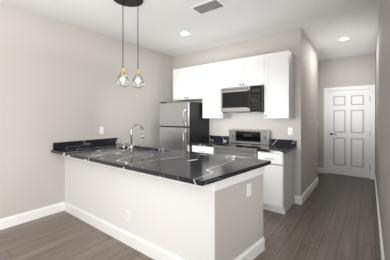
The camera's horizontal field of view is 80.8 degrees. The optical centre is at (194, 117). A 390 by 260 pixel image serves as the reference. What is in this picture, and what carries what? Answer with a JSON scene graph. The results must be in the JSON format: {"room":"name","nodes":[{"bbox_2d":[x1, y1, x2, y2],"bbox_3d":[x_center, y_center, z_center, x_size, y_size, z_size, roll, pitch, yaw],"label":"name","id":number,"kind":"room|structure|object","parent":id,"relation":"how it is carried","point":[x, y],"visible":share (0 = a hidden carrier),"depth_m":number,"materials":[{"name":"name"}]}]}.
{"room":"kitchen","nodes":[
{"label":"kitchen","id":0,"kind":"room"},
{"bbox_2d":[0,3,172,218],"bbox_3d":[-2.510,-0.015,2.786,0.120,2.800,11.795,0,0,37],"label":"wall","id":1,"kind":"structure","parent":0,"point":[58,79],"depth_m":3.35,"materials":[{"name":"grey paint"}]},
{"bbox_2d":[0,202,63,229],"bbox_3d":[-3.950,1.320,0.777,0.016,0.130,6.614,0,0,37],"label":"baseboard","id":2,"kind":"structure","parent":1,"relation":"attached to","point":[14,220],"depth_m":3.07,"materials":[{"name":"white wood"}]},
{"bbox_2d":[65,157,224,259],"bbox_3d":[-0.853,0.945,2.673,2.657,0.880,0.120,0,0,37],"label":"wall","id":3,"kind":"structure","parent":0,"point":[185,222],"depth_m":2.24,"materials":[{"name":"grey paint"}]},
{"bbox_2d":[126,210,129,221],"bbox_3d":[-0.732,1.075,2.499,0.072,0.116,0.008,0,0,37],"label":"outlet","id":4,"kind":"object","parent":3,"relation":"attached to","point":[127,215],"visible":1,"depth_m":2.49,"materials":[{"name":"white plastic"}]},
{"bbox_2d":[64,156,217,190],"bbox_3d":[-0.894,0.545,2.621,2.655,0.079,0.012,0,0,37],"label":"trim","id":5,"kind":"structure","parent":3,"relation":"attached to","point":[213,186],"depth_m":2.11,"materials":[{"name":"white"}]},
{"bbox_2d":[64,201,264,259],"bbox_3d":[-0.613,1.320,2.908,2.755,0.130,0.816,0,0,37],"label":"baseboard","id":6,"kind":"structure","parent":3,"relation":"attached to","point":[252,252],"depth_m":2.41,"materials":[{"name":"white wood"}]},
{"bbox_2d":[0,0,379,60],"bbox_3d":[-0.976,-1.445,1.620,3.974,0.060,11.795,0,0,37],"label":"ceiling","id":7,"kind":"structure","parent":0,"point":[161,25],"depth_m":3.38,"materials":[{"name":"white paint"}]},
{"bbox_2d":[114,0,144,88],"bbox_3d":[-0.789,-0.877,2.700,0.350,1.074,0.350,0,0,37],"label":"pendant light","id":8,"kind":"object","parent":7,"relation":"hanging from","point":[131,3],"visible":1,"depth_m":2.72,"materials":[{"name":"clear glass"}]},
{"bbox_2d":[179,31,190,35],"bbox_3d":[-0.168,-1.410,3.860,0.196,0.008,0.196,0,0,37],"label":"recessed light","id":9,"kind":"object","parent":7,"relation":"in","point":[184,33],"visible":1,"depth_m":3.85,"materials":[{"name":"white"}]},
{"bbox_2d":[190,0,225,14],"bbox_3d":[0.164,-1.405,2.918,0.400,0.018,0.240,0,0,37],"label":"ceiling vent","id":10,"kind":"object","parent":7,"relation":"in","point":[206,7],"visible":0.98,"depth_m":2.90,"materials":[{"name":"white metal"}]},
{"bbox_2d":[338,37,349,40],"bbox_3d":[2.684,-1.410,4.130,0.196,0.008,0.196,0,0,37],"label":"recessed light","id":11,"kind":"object","parent":7,"relation":"in","point":[343,38],"visible":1,"depth_m":4.12,"materials":[{"name":"white"}]},
{"bbox_2d":[0,173,380,259],"bbox_3d":[-0.976,1.415,1.620,3.974,0.060,11.795,0,0,37],"label":"floor","id":12,"kind":"structure","parent":0,"point":[333,217],"depth_m":2.71,"materials":[{"name":"brown wood"}]},
{"bbox_2d":[159,102,208,151],"bbox_3d":[-0.230,0.541,4.582,0.720,1.688,0.765,0,0,37],"label":"refrigerator","id":13,"kind":"object","parent":12,"relation":"on","point":[183,126],"visible":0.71,"depth_m":4.31,"materials":[{"name":"silver metal"}]},
{"bbox_2d":[192,145,213,153],"bbox_3d":[0.305,0.946,4.282,0.480,0.878,0.651,0,0,37],"label":"base cabinet","id":14,"kind":"object","parent":12,"relation":"on","point":[202,149],"visible":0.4,"depth_m":4.05,"materials":[{"name":"white wood"}]},
{"bbox_2d":[191,135,228,146],"bbox_3d":[0.307,0.433,4.286,0.481,0.137,0.642,0,0,37],"label":"countertop","id":15,"kind":"structure","parent":14,"relation":"on","point":[214,140],"depth_m":4.42,"materials":[{"name":"black stone"}]},
{"bbox_2d":[213,129,269,158],"bbox_3d":[0.777,0.802,3.870,0.757,1.165,0.692,0,0,37],"label":"range","id":16,"kind":"object","parent":12,"relation":"on","point":[244,143],"visible":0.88,"depth_m":3.88,"materials":[{"name":"silver metal"}]},
{"bbox_2d":[258,150,293,213],"bbox_3d":[1.259,0.946,3.557,0.378,0.878,0.651,0,0,37],"label":"base cabinet","id":17,"kind":"object","parent":12,"relation":"on","point":[278,185],"visible":0.71,"depth_m":3.33,"materials":[{"name":"white wood"}]},
{"bbox_2d":[257,139,296,153],"bbox_3d":[1.276,0.433,3.550,0.412,0.137,0.642,0,0,37],"label":"countertop","id":18,"kind":"structure","parent":17,"relation":"on","point":[284,146],"depth_m":3.66,"materials":[{"name":"black stone"}]},
{"bbox_3d":[-0.590,0.946,3.043,2.620,0.878,0.782,0,0,37],"label":"cabinet","id":19,"kind":"object","parent":12,"relation":"on","visible":0},
{"bbox_2d":[51,123,270,185],"bbox_3d":[-0.622,0.389,2.868,2.783,0.612,1.089,0,0,37],"label":"countertop","id":20,"kind":"structure","parent":19,"relation":"on","point":[199,169],"depth_m":2.47,"materials":[{"name":"black stone"}]},
{"bbox_2d":[225,174,262,259],"bbox_3d":[0.432,0.945,2.199,0.202,0.880,0.680,0,0,37],"label":"wall","id":21,"kind":"structure","parent":0,"point":[243,214],"depth_m":2.12,"materials":[{"name":"grey paint"}]},
{"bbox_2d":[218,167,263,189],"bbox_3d":[0.448,0.545,2.124,0.108,0.079,0.782,0,0,37],"label":"trim","id":22,"kind":"structure","parent":21,"relation":"attached to","point":[222,184],"depth_m":2.06,"materials":[{"name":"white"}]},
{"bbox_2d":[247,183,250,196],"bbox_3d":[0.519,0.695,2.196,0.008,0.116,0.073,0,0,44],"label":"outlet","id":23,"kind":"object","parent":21,"relation":"attached to","point":[248,189],"visible":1,"depth_m":2.18,"materials":[{"name":"white plastic"}]},
{"bbox_2d":[173,29,317,202],"bbox_3d":[1.036,-0.015,5.075,2.760,2.800,1.490,0,0,37],"label":"wall","id":24,"kind":"structure","parent":0,"point":[300,46],"depth_m":4.07,"materials":[{"name":"grey paint"}]},
{"bbox_2d":[173,66,200,100],"bbox_3d":[-0.063,-0.685,4.765,0.764,0.649,0.327,0,0,37],"label":"upper cabinet","id":25,"kind":"object","parent":24,"relation":"attached to","point":[186,81],"depth_m":4.63,"materials":[{"name":"white wood"}]},
{"bbox_2d":[197,62,230,117],"bbox_3d":[0.395,-0.497,4.417,0.504,1.024,0.327,0,0,37],"label":"upper cabinet","id":26,"kind":"object","parent":24,"relation":"attached to","point":[210,73],"depth_m":4.29,"materials":[{"name":"white wood"}]},
{"bbox_2d":[221,54,264,88],"bbox_3d":[0.901,-0.764,4.033,0.764,0.490,0.327,0,0,37],"label":"upper cabinet","id":27,"kind":"object","parent":24,"relation":"attached to","point":[242,72],"depth_m":3.89,"materials":[{"name":"white wood"}]},
{"bbox_2d":[220,85,263,112],"bbox_3d":[0.869,-0.298,3.991,0.755,0.424,0.432,0,0,37],"label":"microwave","id":28,"kind":"object","parent":27,"relation":"attached to","point":[242,99],"visible":0.98,"depth_m":3.80,"materials":[{"name":"silver"}]},
{"bbox_2d":[264,50,293,117],"bbox_3d":[1.357,-0.497,3.687,0.379,1.024,0.327,0,0,37],"label":"upper cabinet","id":29,"kind":"object","parent":24,"relation":"attached to","point":[273,73],"depth_m":3.56,"materials":[{"name":"white wood"}]},
{"bbox_2d":[288,128,292,134],"bbox_3d":[1.554,0.225,3.740,0.072,0.116,0.008,0,0,37],"label":"outlet","id":30,"kind":"object","parent":24,"relation":"attached to","point":[290,131],"visible":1,"depth_m":3.73,"materials":[{"name":"white plastic"}]},
{"bbox_2d":[298,177,317,204],"bbox_3d":[2.118,1.320,4.230,0.046,0.130,1.486,0,0,37],"label":"baseboard","id":31,"kind":"structure","parent":24,"relation":"attached to","point":[301,199],"depth_m":3.96,"materials":[{"name":"white wood"}]},
{"bbox_2d":[318,54,374,167],"bbox_3d":[2.554,-0.015,6.269,3.734,2.800,0.120,0,0,37],"label":"wall","id":32,"kind":"structure","parent":0,"point":[350,71],"depth_m":5.50,"materials":[{"name":"grey paint"}]},
{"bbox_2d":[318,167,323,172],"bbox_3d":[2.589,1.320,6.158,1.525,0.130,0.016,0,0,37],"label":"baseboard","id":33,"kind":"structure","parent":32,"relation":"attached to","point":[320,170],"depth_m":5.73,"materials":[{"name":"white wood"}]},
{"bbox_2d":[328,89,369,177],"bbox_3d":[3.616,0.367,5.402,0.842,2.012,0.099,0,0,37],"label":"hall door","id":34,"kind":"structure","parent":32,"relation":"in","point":[348,132],"depth_m":5.40,"materials":[{"name":"white wood"}]},
{"bbox_2d":[324,85,374,179],"bbox_3d":[3.635,0.330,5.438,1.000,2.110,0.138,0,0,37],"label":"door frame","id":35,"kind":"structure","parent":32,"relation":"attached to","point":[372,128],"depth_m":5.18,"materials":[{"name":"white wood"}]},
{"bbox_2d":[375,0,389,259],"bbox_3d":[0.559,-0.015,0.455,0.120,2.800,11.795,0,0,37],"label":"wall","id":36,"kind":"structure","parent":0,"point":[382,113],"depth_m":2.19,"materials":[{"name":"grey paint"}]},
{"bbox_2d":[374,175,384,259],"bbox_3d":[0.505,1.320,0.496,0.016,0.130,11.555,0,0,37],"label":"baseboard","id":37,"kind":"structure","parent":36,"relation":"attached to","point":[378,213],"depth_m":2.70,"materials":[{"name":"white wood"}]}
]}

